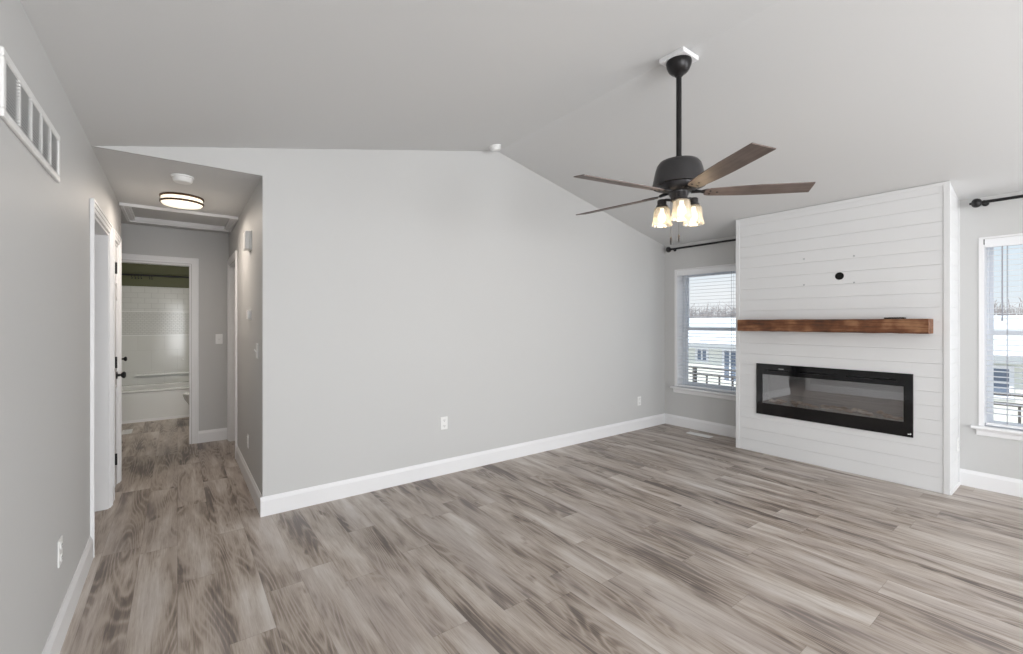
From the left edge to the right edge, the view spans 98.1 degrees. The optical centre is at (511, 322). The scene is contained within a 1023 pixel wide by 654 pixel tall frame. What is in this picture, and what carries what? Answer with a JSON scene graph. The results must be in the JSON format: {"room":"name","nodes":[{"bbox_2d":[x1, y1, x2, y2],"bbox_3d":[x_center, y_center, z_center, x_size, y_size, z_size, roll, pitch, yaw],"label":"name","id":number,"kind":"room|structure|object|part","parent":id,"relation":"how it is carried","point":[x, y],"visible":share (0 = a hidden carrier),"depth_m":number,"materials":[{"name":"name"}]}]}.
{"room":"living room","nodes":[
{"label":"living room","id":0,"kind":"room"},
{"bbox_2d":[0,0,120,653],"bbox_3d":[-0.790,0.170,0.269,0.120,2.440,9.380,0,0,-37],"label":"wall","id":1,"kind":"structure","parent":0,"point":[45,222],"depth_m":1.66,"materials":[{"name":"grey paint"}]},
{"bbox_2d":[0,46,59,182],"bbox_3d":[-1.694,-0.692,1.579,0.012,0.200,0.770,0,0,-37],"label":"air vent","id":2,"kind":"object","parent":1,"relation":"in","point":[20,110],"visible":1,"depth_m":1.49,"materials":[{"name":"white plastic"}]},
{"bbox_2d":[58,535,62,567],"bbox_3d":[-1.959,0.996,1.930,0.010,0.116,0.072,0,0,-37],"label":"wall outlet","id":3,"kind":"object","parent":1,"relation":"attached to","point":[60,541],"visible":1,"depth_m":1.92,"materials":[{"name":"white plastic"}]},
{"bbox_2d":[42,536,92,653],"bbox_3d":[-0.191,1.321,-0.416,0.015,0.137,7.565,0,0,-37],"label":"baseboard","id":4,"kind":"structure","parent":1,"relation":"attached to","point":[54,643],"depth_m":2.05,"materials":[{"name":"white paint"}]},
{"bbox_2d":[90,198,112,557],"bbox_3d":[-2.802,0.330,2.957,0.140,2.120,0.955,0,0,-37],"label":"door frame","id":5,"kind":"structure","parent":1,"relation":"in","point":[101,241],"depth_m":3.27,"materials":[{"name":"white paint"}]},
{"bbox_2d":[113,229,125,499],"bbox_3d":[-3.299,0.330,3.650,0.180,2.120,0.540,0,0,-37],"label":"door","id":6,"kind":"structure","parent":1,"relation":"in","point":[118,374],"depth_m":3.81,"materials":[{"name":"white paint"}]},
{"bbox_3d":[-3.266,0.330,3.674,0.019,2.120,0.540,0,0,-37],"label":"casing","id":7,"kind":"part","parent":6,"relation":"part of","materials":[{"name":"white paint"}]},
{"bbox_3d":[-3.327,0.450,3.785,0.063,0.062,0.062,0,0,-37],"label":"knob","id":8,"kind":"part","parent":6,"relation":"part of","materials":[{"name":"black metal"}]},
{"bbox_2d":[122,263,188,385],"bbox_3d":[-5.322,0.170,7.071,1.800,2.440,0.100,0,0,-37],"label":"wall","id":9,"kind":"structure","parent":0,"point":[129,268],"depth_m":6.87,"materials":[{"name":"green paint"}]},
{"bbox_2d":[121,223,228,443],"bbox_3d":[-4.059,0.170,4.843,1.638,2.440,0.120,0,0,-37],"label":"wall","id":10,"kind":"structure","parent":0,"point":[211,249],"depth_m":5.15,"materials":[{"name":"grey paint"}]},
{"bbox_2d":[122,253,198,443],"bbox_3d":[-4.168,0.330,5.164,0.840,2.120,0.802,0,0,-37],"label":"door frame","id":11,"kind":"structure","parent":10,"relation":"in","point":[126,258],"depth_m":5.07,"materials":[{"name":"white paint"}]},
{"bbox_2d":[199,428,226,442],"bbox_3d":[-3.481,1.321,5.193,0.293,0.137,0.015,0,0,-37],"label":"baseboard","id":12,"kind":"structure","parent":10,"relation":"attached to","point":[214,434],"depth_m":5.18,"materials":[{"name":"white paint"}]},
{"bbox_2d":[215,334,222,343],"bbox_3d":[-3.438,0.198,5.221,0.072,0.116,0.022,0,0,-37],"label":"light switch","id":13,"kind":"object","parent":10,"relation":"attached to","point":[218,337],"visible":1,"depth_m":5.22,"materials":[{"name":"white plastic"}]},
{"bbox_2d":[229,181,259,490],"bbox_3d":[-2.600,0.170,4.367,0.120,2.440,2.634,0,0,-37],"label":"wall","id":14,"kind":"structure","parent":0,"point":[248,263],"depth_m":3.76,"materials":[{"name":"grey paint"}]},
{"bbox_2d":[227,250,236,458],"bbox_3d":[-3.021,0.330,4.910,0.140,2.120,0.900,0,0,-37],"label":"door frame","id":15,"kind":"structure","parent":14,"relation":"in","point":[231,269],"depth_m":5.19,"materials":[{"name":"white paint"}]},
{"bbox_2d":[243,230,251,251],"bbox_3d":[-2.197,-0.675,3.691,0.048,0.156,0.150,0,0,-37],"label":"door chime","id":16,"kind":"object","parent":14,"relation":"attached to","point":[247,235],"visible":1,"depth_m":3.64,"materials":[{"name":"white plastic"}]},
{"bbox_3d":[-2.182,-0.675,3.702,0.012,0.156,0.150,0,0,-37],"label":"plate","id":17,"kind":"part","parent":16,"relation":"part of","materials":[{"name":"white plastic"}]},
{"bbox_2d":[246,310,250,319],"bbox_3d":[-2.188,-0.062,3.697,0.026,0.084,0.110,0,0,-37],"label":"thermostat","id":18,"kind":"object","parent":14,"relation":"attached to","point":[248,312],"visible":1,"depth_m":3.66,"materials":[{"name":"white plastic"}]},
{"bbox_2d":[236,446,261,514],"bbox_3d":[-2.292,1.321,3.845,0.015,0.137,1.669,0,0,-37],"label":"baseboard","id":19,"kind":"structure","parent":14,"relation":"attached to","point":[254,491],"depth_m":3.68,"materials":[{"name":"white paint"}]},
{"bbox_2d":[254,343,257,358],"bbox_3d":[-1.946,0.218,3.379,0.022,0.116,0.072,0,0,-37],"label":"light switch","id":20,"kind":"object","parent":14,"relation":"attached to","point":[256,350],"visible":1,"depth_m":3.37,"materials":[{"name":"white plastic"}]},
{"bbox_3d":[-1.940,0.218,3.384,0.006,0.116,0.072,0,0,-37],"label":"plate","id":21,"kind":"part","parent":20,"relation":"part of","materials":[{"name":"white plastic"}]},
{"bbox_2d":[92,146,664,496],"bbox_3d":[-0.171,-0.156,4.472,5.924,3.092,0.120,0,0,-37],"label":"wall","id":22,"kind":"structure","parent":0,"point":[402,291],"depth_m":3.97,"materials":[{"name":"grey paint"}]},
{"bbox_2d":[441,416,447,429],"bbox_3d":[-0.615,0.922,4.057,0.072,0.116,0.010,0,0,-37],"label":"wall outlet","id":23,"kind":"object","parent":22,"relation":"attached to","point":[444,420],"visible":1,"depth_m":4.05,"materials":[{"name":"white plastic"}]},
{"bbox_2d":[260,413,664,516],"bbox_3d":[0.162,1.321,4.638,4.891,0.137,0.015,0,0,-37],"label":"baseboard","id":24,"kind":"structure","parent":22,"relation":"attached to","point":[296,499],"depth_m":3.96,"materials":[{"name":"white paint"}]},
{"bbox_2d":[637,396,640,405],"bbox_3d":[1.661,1.024,5.769,0.072,0.116,0.010,0,0,-37],"label":"wall outlet","id":25,"kind":"object","parent":22,"relation":"attached to","point":[639,397],"visible":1,"depth_m":5.76,"materials":[{"name":"white plastic"}]},
{"bbox_2d":[20,0,1022,245],"bbox_3d":[1.100,-1.409,2.217,6.724,0.825,10.520,0,0,-37],"label":"ceiling","id":26,"kind":"structure","parent":0,"point":[434,75],"depth_m":2.69,"materials":[{"name":"white paint"}]},
{"bbox_2d":[119,202,237,231],"bbox_3d":[-3.315,-1.055,4.470,0.892,0.060,0.790,0,0,-37],"label":"attic hatch","id":27,"kind":"object","parent":26,"relation":"attached to","point":[132,212],"visible":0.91,"depth_m":4.53,"materials":[{"name":"white paint"}]},
{"bbox_3d":[-3.318,-1.079,4.474,0.788,0.013,0.690,0,0,-37],"label":"hatch panel","id":28,"kind":"part","parent":27,"relation":"part of","materials":[{"name":"white paint"}]},
{"bbox_2d":[159,192,203,208],"bbox_3d":[-2.764,-1.009,3.727,0.304,0.082,0.304,0,0,-37],"label":"ceiling light","id":29,"kind":"object","parent":26,"relation":"attached to","point":[172,199],"visible":1,"depth_m":3.64,"materials":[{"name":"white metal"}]},
{"bbox_2d":[171,173,193,184],"bbox_3d":[-2.369,-1.027,3.198,0.136,0.046,0.136,0,0,-37],"label":"smoke detector","id":30,"kind":"object","parent":26,"relation":"attached to","point":[185,179],"visible":1,"depth_m":3.16,"materials":[{"name":"white plastic"}]},
{"bbox_2d":[489,144,500,151],"bbox_3d":[-0.156,-1.649,4.200,0.115,0.064,0.116,0,0,-32],"label":"smoke detector","id":31,"kind":"object","parent":26,"relation":"attached to","point":[495,147],"visible":1,"depth_m":4.16,"materials":[{"name":"white plastic"}]},
{"bbox_2d":[574,46,815,244],"bbox_3d":[1.025,-1.090,2.831,1.487,1.186,1.471,0,0,-37],"label":"ceiling fan","id":32,"kind":"object","parent":26,"relation":"hanging from","point":[678,176],"visible":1,"depth_m":2.73,"materials":[{"name":"black metal"}]},
{"bbox_3d":[0.741,-0.820,3.159,0.120,0.006,0.620,-17,11,-43],"label":"blade","id":33,"kind":"part","parent":32,"relation":"part of","materials":[{"name":"brown wood"}]},
{"bbox_3d":[0.648,-0.820,2.620,0.620,0.006,0.120,0,12,-26],"label":"blade","id":34,"kind":"part","parent":32,"relation":"part of","materials":[{"name":"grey wood"}]},
{"bbox_2d":[652,199,672,226],"bbox_3d":[0.983,-0.715,2.901,0.132,0.166,0.132,0,0,-37],"label":"shade","id":35,"kind":"object","parent":32,"relation":"attached to","point":[662,203],"depth_m":2.88,"materials":[{"name":"white glass"}]},
{"bbox_2d":[670,191,692,220],"bbox_3d":[1.041,-0.715,2.716,0.132,0.166,0.132,0,0,-37],"label":"shade","id":36,"kind":"object","parent":32,"relation":"attached to","point":[678,197],"depth_m":2.70,"materials":[{"name":"white glass"}]},
{"bbox_3d":[1.282,-0.820,3.236,0.120,0.006,0.620,-14,-6,27],"label":"blade","id":37,"kind":"part","parent":32,"relation":"part of","materials":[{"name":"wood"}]},
{"bbox_2d":[683,197,704,225],"bbox_3d":[1.172,-0.715,2.859,0.132,0.166,0.132,0,0,-37],"label":"shade","id":38,"kind":"object","parent":32,"relation":"attached to","point":[694,200],"depth_m":2.83,"materials":[{"name":"white glass"}]},
{"bbox_3d":[1.131,-0.820,2.365,0.120,0.006,0.620,12,-2,-8],"label":"blade","id":39,"kind":"part","parent":32,"relation":"part of","materials":[{"name":"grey wood"}]},
{"bbox_3d":[1.523,-0.820,2.746,0.620,0.006,0.120,0,-12,10],"label":"blade","id":40,"kind":"part","parent":32,"relation":"part of","materials":[{"name":"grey wood"}]},
{"bbox_2d":[60,417,1022,653],"bbox_3d":[-0.171,1.440,3.025,7.764,0.100,13.360,0,0,-37],"label":"floor","id":41,"kind":"structure","parent":0,"point":[663,538],"depth_m":2.62,"materials":[{"name":"grey laminate"}]},
{"bbox_2d":[122,429,132,434],"bbox_3d":[-4.866,1.387,5.618,0.100,0.006,0.270,0,0,-37],"label":"floor vent","id":42,"kind":"object","parent":41,"relation":"in","point":[129,431],"visible":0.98,"depth_m":5.63,"materials":[{"name":"white plastic"}]},
{"bbox_2d":[122,382,188,423],"bbox_3d":[-5.059,1.170,6.723,1.596,0.440,0.752,0,0,-37],"label":"bathtub","id":43,"kind":"object","parent":41,"relation":"on","point":[162,401],"visible":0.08,"depth_m":6.31,"materials":[{"name":"white ceramic"}]},
{"bbox_2d":[122,286,188,385],"bbox_3d":[-5.060,0.202,6.723,1.598,1.494,0.769,0,0,-37],"label":"shower surround","id":44,"kind":"object","parent":43,"relation":"on","point":[155,320],"visible":0.62,"depth_m":6.85,"materials":[{"name":"white tile"}]},
{"bbox_2d":[136,372,188,375],"bbox_3d":[-5.267,0.802,6.999,1.000,0.025,0.058,0,0,-37],"label":"shelf","id":45,"kind":"object","parent":44,"relation":"attached to","point":[137,373],"depth_m":6.89,"materials":[{"name":"white ceramic"}]},
{"bbox_3d":[-4.837,1.373,6.427,1.596,0.035,0.012,0,0,-37],"label":"tub trim","id":46,"kind":"part","parent":43,"relation":"part of","materials":[{"name":"white paint"}]},
{"bbox_2d":[183,392,188,403],"bbox_3d":[-4.139,0.995,6.209,0.738,0.790,0.420,0,0,-37],"label":"toilet","id":47,"kind":"object","parent":41,"relation":"on","point":[185,395],"visible":0.09,"depth_m":5.95,"materials":[{"name":"white ceramic"}]},
{"bbox_3d":[-4.206,1.190,6.159,0.555,0.400,0.364,0,0,-37],"label":"bowl","id":48,"kind":"part","parent":47,"relation":"part of","materials":[{"name":"white ceramic"}]},
{"bbox_2d":[687,432,712,437],"bbox_3d":[2.315,1.387,5.472,0.100,0.006,0.300,0,0,-37],"label":"floor vent","id":49,"kind":"object","parent":41,"relation":"in","point":[692,433],"visible":1,"depth_m":5.47,"materials":[{"name":"white plastic"}]},
{"bbox_2d":[665,191,1022,479],"bbox_3d":[4.481,0.173,3.132,0.200,2.434,7.616,0,0,-37],"label":"wall","id":50,"kind":"structure","parent":0,"point":[985,454],"depth_m":3.77,"materials":[{"name":"grey paint"}]},
{"bbox_2d":[665,414,735,437],"bbox_3d":[2.465,1.321,5.633,0.015,0.137,1.165,0,0,-37],"label":"baseboard","id":51,"kind":"structure","parent":50,"relation":"attached to","point":[696,424],"depth_m":5.67,"materials":[{"name":"white paint"}]},
{"bbox_2d":[666,239,735,252],"bbox_3d":[2.432,-0.976,5.587,0.123,0.076,1.084,0,0,-37],"label":"curtain rod","id":52,"kind":"object","parent":50,"relation":"attached to","point":[668,249],"visible":0.74,"depth_m":5.64,"materials":[{"name":"black metal"}]},
{"bbox_2d":[670,263,735,400],"bbox_3d":[2.542,0.119,5.670,0.247,1.652,1.005,0,0,-37],"label":"window","id":53,"kind":"structure","parent":50,"relation":"in","point":[679,292],"depth_m":5.97,"materials":[{"name":"white paint"}]},
{"bbox_3d":[2.516,0.880,5.651,0.182,0.030,1.005,0,0,-37],"label":"sill","id":54,"kind":"part","parent":53,"relation":"part of","materials":[{"name":"white paint"}]},
{"bbox_2d":[677,265,735,392],"bbox_3d":[2.504,0.083,5.642,0.071,1.544,0.853,0,0,-37],"label":"window blind","id":55,"kind":"object","parent":53,"relation":"attached to","point":[731,268],"visible":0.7,"depth_m":5.62,"materials":[{"name":"white plastic"}]},
{"bbox_3d":[2.509,0.845,5.646,0.052,0.021,0.845,0,0,-37],"label":"rail","id":56,"kind":"part","parent":55,"relation":"part of","materials":[{"name":"white plastic"}]},
{"bbox_3d":[2.691,0.100,5.404,0.055,1.470,0.004,0,0,-37],"label":"ladder cord","id":57,"kind":"part","parent":55,"relation":"part of","materials":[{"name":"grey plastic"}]},
{"bbox_3d":[2.614,0.098,5.725,0.065,1.585,0.865,0,0,-37],"label":"frame","id":58,"kind":"part","parent":53,"relation":"part of","materials":[{"name":"white plastic"}]},
{"bbox_3d":[2.606,0.455,5.718,0.023,0.774,0.769,0,0,-37],"label":"sash","id":59,"kind":"part","parent":53,"relation":"part of","materials":[{"name":"glass"}]},
{"bbox_3d":[2.624,-0.269,5.733,0.020,0.757,0.769,0,0,-37],"label":"sash","id":60,"kind":"part","parent":53,"relation":"part of","materials":[{"name":"glass"}]},
{"bbox_2d":[960,468,1022,497],"bbox_3d":[5.261,1.321,1.917,0.015,0.137,4.736,0,0,-37],"label":"baseboard","id":61,"kind":"structure","parent":50,"relation":"attached to","point":[980,480],"depth_m":3.65,"materials":[{"name":"white paint"}]},
{"bbox_2d":[969,195,1022,207],"bbox_3d":[4.177,-0.985,3.268,0.123,0.076,1.128,0,0,-37],"label":"curtain rod","id":62,"kind":"object","parent":50,"relation":"attached to","point":[975,203],"visible":1,"depth_m":3.62,"materials":[{"name":"black metal"}]},
{"bbox_3d":[4.158,-0.985,3.254,0.025,0.025,1.000,0,0,-37],"label":"rod","id":63,"kind":"part","parent":62,"relation":"part of","materials":[{"name":"black metal"}]},
{"bbox_2d":[971,233,1022,440],"bbox_3d":[4.255,0.119,3.393,0.247,1.652,1.015,0,0,-37],"label":"window","id":64,"kind":"structure","parent":50,"relation":"in","point":[986,300],"depth_m":3.71,"materials":[{"name":"white paint"}]},
{"bbox_3d":[4.328,0.098,3.448,0.065,1.585,0.875,0,0,-37],"label":"frame","id":65,"kind":"part","parent":64,"relation":"part of","materials":[{"name":"white plastic"}]},
{"bbox_3d":[4.229,0.880,3.374,0.182,0.030,1.015,0,0,-37],"label":"sill","id":66,"kind":"part","parent":64,"relation":"part of","materials":[{"name":"white paint"}]},
{"bbox_2d":[984,235,1022,429],"bbox_3d":[4.214,0.083,3.369,0.072,1.544,0.875,0,0,-37],"label":"window blind","id":67,"kind":"object","parent":64,"relation":"attached to","point":[1014,240],"visible":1,"depth_m":3.61,"materials":[{"name":"white plastic"}]},
{"bbox_3d":[4.223,0.845,3.369,0.052,0.021,0.855,0,0,-37],"label":"rail","id":68,"kind":"part","parent":67,"relation":"part of","materials":[{"name":"white plastic"}]},
{"bbox_3d":[4.319,0.471,3.441,0.023,0.806,0.843,0,0,-37],"label":"sash","id":69,"kind":"part","parent":64,"relation":"part of","materials":[{"name":"white plastic"}]},
{"bbox_3d":[4.338,-0.284,3.455,0.020,0.789,0.843,0,0,-37],"label":"sash","id":70,"kind":"part","parent":64,"relation":"part of","materials":[{"name":"white plastic"}]},
{"bbox_2d":[736,181,959,494],"bbox_3d":[3.168,0.127,4.369,0.409,2.526,1.712,0,0,-37],"label":"wall","id":71,"kind":"structure","parent":0,"point":[896,253],"depth_m":4.04,"materials":[{"name":"white paint"}]},
{"bbox_2d":[756,363,913,437],"bbox_3d":[3.071,0.705,4.295,0.187,0.535,1.265,0,0,-37],"label":"electric fireplace","id":72,"kind":"object","parent":71,"relation":"attached to","point":[881,402],"visible":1,"depth_m":4.23,"materials":[{"name":"black glass"}]},
{"bbox_2d":[737,319,932,333],"bbox_3d":[2.938,0.034,4.196,0.177,0.123,1.512,0,0,-37],"label":"mantel shelf","id":73,"kind":"object","parent":71,"relation":"attached to","point":[901,326],"visible":0.99,"depth_m":4.00,"materials":[{"name":"brown wood"}]},
{"bbox_2d":[884,317,905,318],"bbox_3d":[3.257,-0.035,3.771,0.036,0.014,0.140,0,0,-37],"label":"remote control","id":74,"kind":"object","parent":73,"relation":"on","point":[884,317],"visible":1,"depth_m":3.76,"materials":[{"name":"black plastic"}]},
{"bbox_2d":[950,482,960,494],"bbox_3d":[3.680,1.379,3.683,0.387,0.022,0.012,0,0,-37],"label":"trim","id":75,"kind":"structure","parent":71,"relation":"attached to","point":[958,484],"depth_m":3.67,"materials":[{"name":"white paint"}]},
{"bbox_3d":[-5.240,0.170,5.549,0.100,2.440,2.430,0,0,-37],"label":"wall","id":76,"kind":"structure","parent":0,"visible":0},
{"bbox_2d":[122,273,188,279],"bbox_3d":[-4.828,-0.642,6.416,1.598,0.086,0.060,0,0,-37],"label":"shower curtain rod","id":77,"kind":"object","parent":76,"relation":"attached to","point":[131,275],"visible":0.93,"depth_m":6.24,"materials":[{"name":"black metal"}]},
{"label":"outside","id":78,"kind":"structure","parent":0,"visible":0},
{"bbox_3d":[46.408,4.140,59.955,133.736,0.100,180.000,0,0,-37],"label":"ground","id":79,"kind":"structure","parent":78,"visible":0},
{"bbox_2d":[688,315,1022,423],"bbox_3d":[13.436,1.930,19.498,10.080,4.320,34.000,0,0,-37],"label":"house","id":80,"kind":"structure","parent":79,"relation":"on","point":[1007,323],"depth_m":14.75,"materials":[{"name":"white"}]},
{"bbox_3d":[8.181,1.390,19.047,0.019,0.440,0.400,0,0,-37],"label":"pane","id":81,"kind":"part","parent":80,"relation":"part of","materials":[{"name":"blue glass"}]},
{"bbox_3d":[8.911,1.780,18.076,0.019,1.220,0.470,0,0,-37],"label":"pane","id":82,"kind":"part","parent":80,"relation":"part of","materials":[{"name":"blue"}]},
{"bbox_3d":[13.382,1.640,12.136,0.019,0.740,0.300,0,0,-37],"label":"pane","id":83,"kind":"part","parent":80,"relation":"part of","materials":[{"name":"blue"}]},
{"bbox_2d":[688,366,1022,423],"bbox_3d":[4.636,2.482,7.476,0.090,3.215,18.372,0,0,-37],"label":"deck railing","id":84,"kind":"object","parent":79,"relation":"on","point":[694,368],"visible":0.04,"depth_m":8.20,"materials":[{"name":"grey"}]},
{"bbox_3d":[3.636,2.498,8.806,0.090,3.185,0.044,0,0,-37],"label":"post","id":85,"kind":"part","parent":84,"relation":"part of","materials":[{"name":"grey"}]},
{"bbox_3d":[4.748,0.890,7.328,0.090,0.030,18.000,0,0,-37],"label":"rail","id":86,"kind":"part","parent":84,"relation":"part of","materials":[{"name":"grey"}]},
{"bbox_3d":[4.748,1.365,7.328,0.040,0.740,18.000,0,0,-37],"label":"rail","id":87,"kind":"part","parent":84,"relation":"part of","materials":[{"name":"grey"}]},
{"bbox_2d":[689,297,1022,317],"bbox_3d":[41.930,-0.358,69.013,19.895,8.922,122.559,0,0,-37],"label":"trees","id":88,"kind":"object","parent":79,"relation":"on","point":[704,313],"visible":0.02,"depth_m":71.05,"materials":[{"name":"grey plant"}]}
]}

